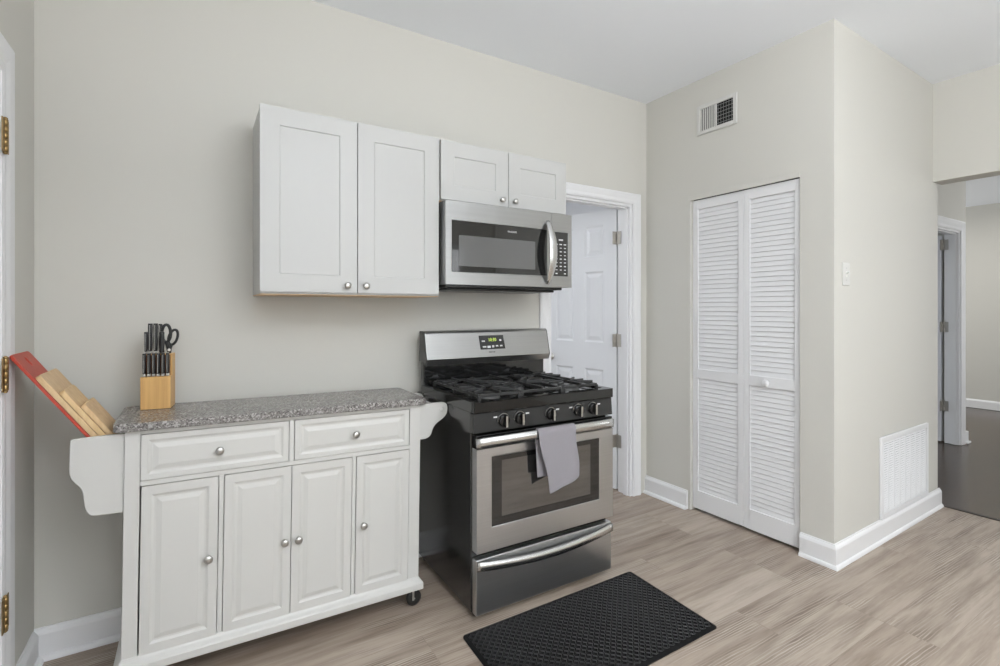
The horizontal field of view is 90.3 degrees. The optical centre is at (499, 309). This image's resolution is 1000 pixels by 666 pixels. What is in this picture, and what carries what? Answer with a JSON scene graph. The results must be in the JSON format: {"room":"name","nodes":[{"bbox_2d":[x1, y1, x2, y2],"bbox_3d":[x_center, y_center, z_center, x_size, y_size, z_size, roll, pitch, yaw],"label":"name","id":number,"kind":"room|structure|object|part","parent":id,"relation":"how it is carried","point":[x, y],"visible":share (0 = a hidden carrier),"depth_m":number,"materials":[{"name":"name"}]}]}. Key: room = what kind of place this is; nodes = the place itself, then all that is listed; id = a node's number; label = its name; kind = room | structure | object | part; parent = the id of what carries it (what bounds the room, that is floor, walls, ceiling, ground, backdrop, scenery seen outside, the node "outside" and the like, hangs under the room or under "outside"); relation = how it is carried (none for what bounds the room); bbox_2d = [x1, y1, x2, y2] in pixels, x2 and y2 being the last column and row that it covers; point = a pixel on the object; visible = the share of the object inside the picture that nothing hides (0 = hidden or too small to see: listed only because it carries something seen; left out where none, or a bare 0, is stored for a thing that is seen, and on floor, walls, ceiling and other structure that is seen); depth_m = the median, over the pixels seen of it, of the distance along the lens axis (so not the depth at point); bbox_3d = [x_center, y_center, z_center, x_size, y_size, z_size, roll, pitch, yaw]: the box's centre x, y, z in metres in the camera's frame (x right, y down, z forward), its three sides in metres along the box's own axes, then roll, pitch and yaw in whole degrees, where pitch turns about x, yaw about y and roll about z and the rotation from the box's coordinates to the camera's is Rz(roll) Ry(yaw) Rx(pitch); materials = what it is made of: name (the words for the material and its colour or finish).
{"room":"kitchen","nodes":[
{"label":"kitchen","id":0,"kind":"room"},
{"bbox_2d":[0,0,33,665],"bbox_3d":[-0.452,-0.083,-0.353,0.120,2.765,5.310,0,0,-32],"label":"wall","id":1,"kind":"structure","parent":0,"point":[16,16],"depth_m":1.74,"materials":[{"name":"beige paint"}]},
{"bbox_2d":[1,116,8,635],"bbox_3d":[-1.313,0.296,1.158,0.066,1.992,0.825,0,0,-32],"label":"door hinges","id":2,"kind":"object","parent":1,"relation":"in","point":[4,120],"depth_m":1.49,"materials":[{"name":"white paint"}]},
{"bbox_2d":[0,32,14,665],"bbox_3d":[-1.340,0.236,1.115,0.140,2.128,1.034,0,0,-32],"label":"door frame","id":3,"kind":"structure","parent":1,"relation":"attached to","point":[7,55],"depth_m":1.54,"materials":[{"name":"white paint"}]},
{"bbox_2d":[16,631,43,665],"bbox_3d":[-1.626,1.242,1.710,0.034,0.115,0.295,0,0,-32],"label":"baseboard","id":4,"kind":"structure","parent":1,"relation":"attached to","point":[30,656],"depth_m":1.77,"materials":[{"name":"white paint"}]},
{"bbox_2d":[34,0,645,628],"bbox_3d":[-0.381,-0.083,2.737,3.470,2.765,0.115,0,0,-32],"label":"wall","id":5,"kind":"structure","parent":0,"point":[145,111],"depth_m":2.12,"materials":[{"name":"beige paint"}]},
{"bbox_2d":[34,554,421,661],"bbox_3d":[-0.743,1.242,2.427,2.289,0.115,0.034,0,0,-32],"label":"baseboard","id":6,"kind":"structure","parent":5,"relation":"attached to","point":[73,636],"depth_m":1.90,"materials":[{"name":"white paint"}]},
{"bbox_2d":[253,103,438,297],"bbox_3d":[-0.690,-0.436,2.274,0.769,0.753,0.350,0,0,-32],"label":"upper cabinet","id":7,"kind":"object","parent":5,"relation":"attached to","point":[342,208],"visible":1,"depth_m":2.11,"materials":[{"name":"white paint"}]},
{"bbox_3d":[-0.783,-0.440,2.052,0.380,0.737,0.018,0,0,-32],"label":"door","id":8,"kind":"part","parent":7,"relation":"part of","materials":[{"name":"white paint"}]},
{"bbox_3d":[-0.700,-0.072,2.293,0.763,0.024,0.304,0,0,-32],"label":"panel","id":9,"kind":"part","parent":7,"relation":"part of","materials":[{"name":"brown wood"}]},
{"bbox_3d":[-0.647,-0.102,2.110,0.029,0.029,0.025,0,0,-32],"label":"knob","id":10,"kind":"part","parent":7,"relation":"part of","materials":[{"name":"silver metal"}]},
{"bbox_3d":[-0.579,-0.102,2.152,0.029,0.029,0.025,0,0,-32],"label":"knob","id":11,"kind":"part","parent":7,"relation":"part of","materials":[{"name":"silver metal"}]},
{"bbox_3d":[-0.455,-0.440,2.253,0.380,0.737,0.018,0,0,-32],"label":"door","id":12,"kind":"part","parent":7,"relation":"part of","materials":[{"name":"white paint"}]},
{"bbox_2d":[421,359,542,384],"bbox_3d":[-0.077,0.349,2.754,0.754,0.158,0.042,0,0,-31],"label":"backguard","id":13,"kind":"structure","parent":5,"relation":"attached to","point":[429,374],"depth_m":2.71,"materials":[{"name":"black metal"}]},
{"bbox_2d":[439,139,565,214],"bbox_3d":[-0.036,-0.663,2.675,0.761,0.295,0.350,0,0,-32],"label":"upper cabinet","id":14,"kind":"object","parent":5,"relation":"attached to","point":[467,173],"visible":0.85,"depth_m":2.52,"materials":[{"name":"white paint"}]},
{"bbox_3d":[-0.124,-0.665,2.456,0.376,0.281,0.018,0,0,-32],"label":"door","id":15,"kind":"part","parent":14,"relation":"part of","materials":[{"name":"white paint"}]},
{"bbox_2d":[439,200,571,293],"bbox_3d":[-0.013,-0.301,2.638,0.752,0.419,0.437,0,0,-32],"label":"microwave","id":16,"kind":"object","parent":14,"relation":"attached to","point":[483,248],"visible":0.99,"depth_m":2.47,"materials":[{"name":"silver metal"}]},
{"bbox_3d":[-0.047,-0.107,2.654,0.692,0.030,0.335,0,0,-32],"label":"panel","id":17,"kind":"part","parent":16,"relation":"part of","materials":[{"name":"black plastic"}]},
{"bbox_3d":[0.264,-0.300,2.589,0.050,0.337,0.064,0,0,-32],"label":"handle","id":18,"kind":"part","parent":16,"relation":"part of","materials":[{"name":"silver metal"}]},
{"bbox_3d":[0.313,-0.315,2.696,0.134,0.393,0.070,0,0,-32],"label":"control panel","id":19,"kind":"part","parent":16,"relation":"part of","materials":[{"name":"silver metal"}]},
{"bbox_3d":[0.200,-0.665,2.654,0.376,0.281,0.018,0,0,-32],"label":"door","id":20,"kind":"part","parent":14,"relation":"part of","materials":[{"name":"white paint"}]},
{"bbox_2d":[551,209,620,488],"bbox_3d":[0.607,0.279,3.781,0.105,2.018,0.720,0,0,-43],"label":"door","id":21,"kind":"structure","parent":5,"relation":"in","point":[585,338],"depth_m":3.71,"materials":[{"name":"white paint"}]},
{"bbox_2d":[539,182,640,495],"bbox_3d":[0.587,0.246,3.318,0.871,2.107,0.135,0,0,-32],"label":"door frame","id":22,"kind":"structure","parent":5,"relation":"attached to","point":[628,205],"depth_m":3.46,"materials":[{"name":"white paint"}]},
{"bbox_2d":[43,407,999,665],"bbox_3d":[3.077,1.350,2.988,9.630,0.100,7.320,0,0,-32],"label":"floor","id":23,"kind":"structure","parent":0,"point":[928,595],"depth_m":2.22,"materials":[{"name":"brown wood"}]},
{"bbox_2d":[69,388,447,665],"bbox_3d":[-0.885,0.845,2.048,1.325,0.923,0.372,1,0,-31],"label":"kitchen cart","id":24,"kind":"object","parent":23,"relation":"on","point":[245,519],"visible":0.99,"depth_m":1.85,"materials":[{"name":"white paint"}]},
{"bbox_2d":[9,351,90,436],"bbox_3d":[-1.454,0.332,1.682,0.264,0.382,0.188,0,0,-32],"label":"cutting board","id":25,"kind":"object","parent":24,"relation":"on","point":[31,367],"visible":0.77,"depth_m":1.60,"materials":[{"name":"red plastic"}]},
{"bbox_2d":[36,368,98,436],"bbox_3d":[-1.437,0.354,1.715,0.207,0.293,0.225,0,0,-32],"label":"cutting board","id":26,"kind":"object","parent":25,"relation":"on","point":[53,381],"visible":0.5,"depth_m":1.62,"materials":[{"name":"brown wood"}]},
{"bbox_2d":[59,385,106,435],"bbox_3d":[-1.397,0.365,1.703,0.149,0.209,0.160,0,0,-32],"label":"cutting board","id":27,"kind":"object","parent":26,"relation":"on","point":[72,395],"visible":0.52,"depth_m":1.64,"materials":[{"name":"brown wood"}]},
{"bbox_2d":[81,397,117,434],"bbox_3d":[-1.373,0.376,1.719,0.095,0.131,0.158,0,0,-32],"label":"cutting board","id":28,"kind":"object","parent":27,"relation":"on","point":[92,407],"visible":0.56,"depth_m":1.68,"materials":[{"name":"brown wood"}]},
{"bbox_2d":[140,353,174,409],"bbox_3d":[-1.317,0.273,1.915,0.096,0.205,0.088,0,0,-24],"label":"knife block","id":29,"kind":"object","parent":24,"relation":"on","point":[156,392],"visible":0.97,"depth_m":1.88,"materials":[{"name":"brown wood"}]},
{"bbox_2d":[142,353,145,376],"bbox_3d":[-1.340,0.209,1.872,0.012,0.089,0.014,0,0,-24],"label":"steak knife","id":30,"kind":"object","parent":29,"relation":"in","point":[143,354],"visible":1,"depth_m":1.87,"materials":[{"name":"black plastic"}]},
{"bbox_2d":[144,332,147,353],"bbox_3d":[-1.351,0.128,1.897,0.012,0.086,0.017,0,0,-23],"label":"kitchen knife","id":31,"kind":"object","parent":29,"relation":"on","point":[145,333],"visible":0.84,"depth_m":1.89,"materials":[{"name":"black plastic"}]},
{"bbox_2d":[147,353,150,376],"bbox_3d":[-1.326,0.209,1.878,0.012,0.089,0.014,0,0,-23],"label":"steak knife","id":32,"kind":"object","parent":29,"relation":"in","point":[148,354],"visible":1,"depth_m":1.87,"materials":[{"name":"black plastic"}]},
{"bbox_2d":[148,323,152,353],"bbox_3d":[-1.348,0.112,1.916,0.016,0.118,0.017,0,0,-23],"label":"kitchen knife","id":33,"kind":"object","parent":29,"relation":"in","point":[150,325],"visible":0.86,"depth_m":1.91,"materials":[{"name":"black plastic"}]},
{"bbox_2d":[152,353,155,376],"bbox_3d":[-1.313,0.209,1.884,0.012,0.089,0.014,0,0,-23],"label":"steak knife","id":34,"kind":"object","parent":29,"relation":"in","point":[153,354],"visible":1,"depth_m":1.88,"materials":[{"name":"black plastic"}]},
{"bbox_2d":[153,323,157,353],"bbox_3d":[-1.333,0.112,1.923,0.016,0.118,0.017,0,0,-23],"label":"kitchen knife","id":35,"kind":"object","parent":29,"relation":"in","point":[155,325],"visible":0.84,"depth_m":1.92,"materials":[{"name":"black plastic"}]},
{"bbox_2d":[156,353,159,375],"bbox_3d":[-1.299,0.209,1.890,0.012,0.089,0.014,0,0,-23],"label":"steak knife","id":36,"kind":"object","parent":29,"relation":"in","point":[158,354],"visible":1,"depth_m":1.89,"materials":[{"name":"black plastic"}]},
{"bbox_2d":[158,324,162,352],"bbox_3d":[-1.319,0.113,1.931,0.014,0.116,0.017,0,0,-24],"label":"kitchen knife","id":37,"kind":"object","parent":29,"relation":"in","point":[159,325],"visible":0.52,"depth_m":1.92,"materials":[{"name":"black plastic"}]},
{"bbox_2d":[159,331,164,352],"bbox_3d":[-1.304,0.127,1.917,0.019,0.087,0.018,0,0,-32],"label":"sharpening steel","id":38,"kind":"object","parent":29,"relation":"in","point":[161,337],"visible":0.93,"depth_m":1.91,"materials":[{"name":"black plastic"}]},
{"bbox_2d":[161,353,164,375],"bbox_3d":[-1.285,0.209,1.896,0.012,0.089,0.014,0,0,-24],"label":"steak knife","id":39,"kind":"object","parent":29,"relation":"in","point":[162,354],"visible":1,"depth_m":1.89,"materials":[{"name":"black plastic"}]},
{"bbox_2d":[166,352,169,375],"bbox_3d":[-1.271,0.209,1.902,0.012,0.089,0.014,0,0,-24],"label":"steak knife","id":40,"kind":"object","parent":29,"relation":"in","point":[167,353],"visible":1,"depth_m":1.90,"materials":[{"name":"black plastic"}]},
{"bbox_2d":[160,323,178,352],"bbox_3d":[-1.289,0.113,1.940,0.062,0.119,0.030,0,0,-32],"label":"scissors","id":41,"kind":"object","parent":29,"relation":"on","point":[168,344],"visible":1,"depth_m":1.93,"materials":[{"name":"black plastic"}]},
{"bbox_3d":[-1.113,0.879,1.730,0.225,0.565,0.017,1,0,-31],"label":"door","id":42,"kind":"part","parent":24,"relation":"part of","materials":[{"name":"white paint"}]},
{"bbox_3d":[-1.030,0.882,1.756,0.029,0.029,0.026,1,0,-31],"label":"knob","id":43,"kind":"part","parent":24,"relation":"part of","materials":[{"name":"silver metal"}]},
{"bbox_3d":[-1.011,0.501,1.792,0.461,0.153,0.017,1,0,-31],"label":"drawer","id":44,"kind":"part","parent":24,"relation":"part of","materials":[{"name":"white paint"}]},
{"bbox_3d":[-1.000,0.503,1.774,0.029,0.029,0.026,1,0,-31],"label":"knob","id":45,"kind":"part","parent":24,"relation":"part of","materials":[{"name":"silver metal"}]},
{"bbox_3d":[-0.905,0.883,1.857,0.224,0.565,0.017,1,0,-31],"label":"door","id":46,"kind":"part","parent":24,"relation":"part of","materials":[{"name":"white paint"}]},
{"bbox_2d":[113,388,425,432],"bbox_3d":[-0.883,0.397,2.053,1.103,0.028,0.367,1,0,-31],"label":"countertop","id":47,"kind":"structure","parent":24,"relation":"on","point":[187,414],"depth_m":1.94,"materials":[{"name":"grey stone"}]},
{"bbox_3d":[-0.817,0.886,1.887,0.029,0.029,0.026,1,0,-31],"label":"knob","id":48,"kind":"part","parent":24,"relation":"part of","materials":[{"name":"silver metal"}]},
{"bbox_3d":[-0.775,0.886,1.913,0.029,0.029,0.026,1,0,-31],"label":"knob","id":49,"kind":"part","parent":24,"relation":"part of","materials":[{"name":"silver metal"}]},
{"bbox_3d":[-0.710,0.886,1.977,0.228,0.565,0.017,1,0,-31],"label":"door","id":50,"kind":"part","parent":24,"relation":"part of","materials":[{"name":"white paint"}]},
{"bbox_3d":[-0.598,0.508,2.046,0.464,0.153,0.017,1,0,-31],"label":"drawer","id":51,"kind":"part","parent":24,"relation":"part of","materials":[{"name":"white paint"}]},
{"bbox_3d":[-0.587,0.510,2.028,0.029,0.029,0.026,1,0,-31],"label":"knob","id":52,"kind":"part","parent":24,"relation":"part of","materials":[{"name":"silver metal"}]},
{"bbox_3d":[-0.560,0.890,2.044,0.029,0.029,0.026,1,0,-31],"label":"knob","id":53,"kind":"part","parent":24,"relation":"part of","materials":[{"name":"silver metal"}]},
{"bbox_3d":[-0.499,0.889,2.106,0.226,0.565,0.017,1,0,-31],"label":"door","id":54,"kind":"part","parent":24,"relation":"part of","materials":[{"name":"white paint"}]},
{"bbox_2d":[417,328,613,616],"bbox_3d":[0.074,0.705,2.491,0.778,1.188,0.710,0,0,-31],"label":"gas range","id":55,"kind":"object","parent":23,"relation":"on","point":[493,530],"visible":1,"depth_m":2.26,"materials":[{"name":"silver metal"}]},
{"bbox_3d":[-0.053,0.391,2.252,0.110,0.016,0.110,0,0,-31],"label":"burner","id":56,"kind":"part","parent":55,"relation":"part of","materials":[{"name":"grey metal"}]},
{"bbox_3d":[0.021,0.469,2.102,0.054,0.054,0.034,0,0,-31],"label":"control knob","id":57,"kind":"part","parent":55,"relation":"part of","materials":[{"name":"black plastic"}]},
{"bbox_2d":[421,375,612,413],"bbox_3d":[0.075,0.407,2.481,0.769,0.044,0.580,0,0,-31],"label":"cooktop","id":58,"kind":"object","parent":55,"relation":"in","point":[461,401],"depth_m":2.28,"materials":[{"name":"black metal"}]},
{"bbox_3d":[0.093,0.469,2.145,0.054,0.054,0.034,0,0,-31],"label":"control knob","id":59,"kind":"part","parent":55,"relation":"part of","materials":[{"name":"black plastic"}]},
{"bbox_3d":[0.211,0.472,2.253,0.767,0.082,0.041,0,0,-31],"label":"control panel","id":60,"kind":"part","parent":55,"relation":"part of","materials":[{"name":"black metal"}]},
{"bbox_3d":[0.214,1.154,2.258,0.751,0.232,0.036,0,0,-31],"label":"drawer","id":61,"kind":"part","parent":55,"relation":"part of","materials":[{"name":"silver metal"}]},
{"bbox_3d":[0.217,0.794,2.255,0.753,0.430,0.042,0,0,-31],"label":"oven door","id":62,"kind":"part","parent":55,"relation":"part of","materials":[{"name":"silver metal"}]},
{"bbox_3d":[0.234,0.544,2.208,0.762,0.054,0.060,0,0,-31],"label":"handle","id":63,"kind":"part","parent":55,"relation":"part of","materials":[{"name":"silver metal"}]},
{"bbox_3d":[0.230,1.071,2.230,0.750,0.061,0.042,0,0,-31],"label":"handle","id":64,"kind":"part","parent":55,"relation":"part of","materials":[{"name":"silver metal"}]},
{"bbox_3d":[0.218,0.756,2.232,0.491,0.237,0.003,0,0,-31],"label":"pane","id":65,"kind":"part","parent":55,"relation":"part of","materials":[{"name":"black glass"}]},
{"bbox_3d":[0.235,0.469,2.230,0.054,0.054,0.034,0,0,-31],"label":"control knob","id":66,"kind":"part","parent":55,"relation":"part of","materials":[{"name":"black plastic"}]},
{"bbox_2d":[535,423,578,493],"bbox_3d":[0.258,0.655,2.192,0.226,0.286,0.050,0,0,-32],"label":"dish towel","id":67,"kind":"object","parent":55,"relation":"hanging from","point":[557,457],"visible":1,"depth_m":2.17,"materials":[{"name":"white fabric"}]},
{"bbox_3d":[0.338,0.391,2.485,0.120,0.016,0.120,0,0,-31],"label":"burner","id":68,"kind":"part","parent":55,"relation":"part of","materials":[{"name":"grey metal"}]},
{"bbox_3d":[0.371,0.469,2.311,0.054,0.054,0.034,0,0,-31],"label":"control knob","id":69,"kind":"part","parent":55,"relation":"part of","materials":[{"name":"black plastic"}]},
{"bbox_3d":[0.447,0.469,2.357,0.054,0.054,0.034,0,0,-31],"label":"control knob","id":70,"kind":"part","parent":55,"relation":"part of","materials":[{"name":"black plastic"}]},
{"bbox_2d":[463,572,716,665],"bbox_3d":[0.370,1.294,2.001,0.953,0.010,0.502,0,0,-32],"label":"floor mat","id":71,"kind":"object","parent":23,"relation":"on","point":[624,619],"visible":1,"depth_m":2.00,"materials":[{"name":"black rubber"}]},
{"bbox_2d":[944,505,999,520],"bbox_3d":[3.216,1.298,2.828,0.030,0.005,1.062,0,0,-32],"label":"threshold","id":72,"kind":"object","parent":23,"relation":"on","point":[977,514],"visible":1,"depth_m":3.15,"materials":[{"name":"brown wood"}]},
{"bbox_2d":[566,202,609,215],"bbox_3d":[-0.429,-0.010,3.954,3.400,2.620,2.010,0,0,-32],"label":"wall","id":73,"kind":"structure","parent":0,"point":[571,208],"depth_m":5.01,"materials":[{"name":"white paint"}]},
{"bbox_2d":[312,0,999,103],"bbox_3d":[1.573,-1.515,0.888,4.870,0.100,5.310,0,0,-32],"label":"ceiling","id":74,"kind":"structure","parent":0,"point":[644,51],"depth_m":2.59,"materials":[{"name":"white paint"}]},
{"bbox_2d":[646,19,842,543],"bbox_3d":[1.405,-0.083,3.047,0.100,2.765,1.221,0,0,-32],"label":"wall","id":75,"kind":"structure","parent":0,"point":[790,92],"depth_m":2.76,"materials":[{"name":"beige paint"}]},
{"bbox_2d":[643,475,687,509],"bbox_3d":[1.121,1.240,3.383,0.034,0.120,0.352,0,0,-32],"label":"baseboard","id":76,"kind":"structure","parent":75,"relation":"attached to","point":[674,495],"depth_m":3.37,"materials":[{"name":"white paint"}]},
{"bbox_2d":[697,92,736,135],"bbox_3d":[1.331,-1.198,3.059,0.012,0.188,0.276,0,0,-32],"label":"air vent","id":77,"kind":"object","parent":75,"relation":"in","point":[719,113],"visible":1,"depth_m":3.06,"materials":[{"name":"white metal"}]},
{"bbox_2d":[688,172,799,509],"bbox_3d":[1.448,0.283,2.963,0.094,2.033,0.700,0,0,-32],"label":"trim","id":78,"kind":"structure","parent":75,"relation":"attached to","point":[691,199],"depth_m":3.23,"materials":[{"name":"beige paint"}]},
{"bbox_2d":[693,178,799,547],"bbox_3d":[1.429,0.289,2.942,0.060,1.985,0.675,0,0,-32],"label":"door","id":79,"kind":"structure","parent":75,"relation":"in","point":[746,243],"depth_m":2.90,"materials":[{"name":"white paint"}]},
{"bbox_3d":[1.499,0.415,2.801,0.032,0.040,0.040,0,0,-32],"label":"knob","id":80,"kind":"part","parent":79,"relation":"part of","materials":[{"name":"white paint"}]},
{"bbox_2d":[694,177,799,200],"bbox_3d":[1.443,-0.718,2.953,0.043,0.018,0.688,0,0,-32],"label":"track","id":81,"kind":"object","parent":75,"relation":"attached to","point":[799,177],"visible":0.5,"depth_m":2.94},
{"bbox_2d":[843,25,937,538],"bbox_3d":[2.302,-0.083,2.962,1.343,2.765,0.100,0,0,-33],"label":"wall","id":82,"kind":"structure","parent":0,"point":[890,193],"depth_m":2.82,"materials":[{"name":"beige paint"}]},
{"bbox_2d":[842,262,849,285],"bbox_3d":[1.789,-0.183,2.559,0.078,0.118,0.021,0,0,-32],"label":"light switch","id":83,"kind":"object","parent":82,"relation":"attached to","point":[845,266],"visible":1,"depth_m":2.56,"materials":[{"name":"white plastic"}]},
{"bbox_2d":[798,488,943,570],"bbox_3d":[2.257,1.240,2.933,1.486,0.120,0.187,0,0,-32],"label":"baseboard","id":84,"kind":"structure","parent":82,"relation":"attached to","point":[837,556],"depth_m":2.66,"materials":[{"name":"white paint"}]},
{"bbox_2d":[879,423,928,519],"bbox_3d":[2.427,0.950,2.974,0.703,0.463,0.014,0,0,-33],"label":"air vent","id":85,"kind":"object","parent":82,"relation":"in","point":[903,454],"visible":1,"depth_m":2.95,"materials":[{"name":"white metal"}]},
{"bbox_2d":[938,181,965,440],"bbox_3d":[2.951,-0.035,5.327,2.220,2.670,3.200,0,0,-32],"label":"wall","id":86,"kind":"structure","parent":0,"point":[952,196],"depth_m":4.71,"materials":[{"name":"beige paint"}]},
{"bbox_2d":[938,236,947,440],"bbox_3d":[4.132,0.283,5.164,0.077,2.010,0.813,0,0,-32],"label":"door","id":87,"kind":"structure","parent":86,"relation":"in","point":[942,243],"depth_m":4.87,"materials":[{"name":"white paint"}]},
{"bbox_3d":[4.119,0.283,5.187,0.035,2.010,0.760,0,0,-35],"label":"panel","id":88,"kind":"part","parent":87,"relation":"part of","materials":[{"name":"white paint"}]},
{"bbox_2d":[938,215,965,444],"bbox_3d":[4.036,0.228,4.590,1.010,2.145,0.130,0,0,-32],"label":"door frame","id":89,"kind":"structure","parent":86,"relation":"attached to","point":[953,230],"depth_m":4.78,"materials":[{"name":"white paint"}]},
{"bbox_2d":[966,431,970,443],"bbox_3d":[4.153,1.242,5.471,0.100,0.115,1.530,0,0,-32],"label":"baseboard","id":90,"kind":"structure","parent":86,"relation":"attached to","point":[967,432],"depth_m":4.83,"materials":[{"name":"white paint"}]},
{"bbox_2d":[933,64,999,184],"bbox_3d":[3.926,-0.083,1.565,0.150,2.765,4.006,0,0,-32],"label":"wall header","id":91,"kind":"structure","parent":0,"point":[966,108],"depth_m":3.09,"materials":[{"name":"beige paint"}]},
{"bbox_2d":[966,203,999,401],"bbox_3d":[6.802,-0.035,5.857,0.120,2.670,6.320,0,0,-32],"label":"wall","id":92,"kind":"structure","parent":0,"point":[982,221],"depth_m":6.52,"materials":[{"name":"beige paint"}]},
{"bbox_2d":[966,398,999,410],"bbox_3d":[6.739,1.242,5.830,0.016,0.115,6.100,0,0,-32],"label":"baseboard","id":93,"kind":"structure","parent":92,"relation":"attached to","point":[974,403],"depth_m":6.50,"materials":[{"name":"white paint"}]},
{"bbox_2d":[966,175,999,206],"bbox_3d":[4.892,-1.420,4.687,4.760,0.100,6.320,0,0,-32],"label":"ceiling","id":94,"kind":"structure","parent":0,"point":[982,191],"depth_m":5.77,"materials":[{"name":"white paint"}]}
]}

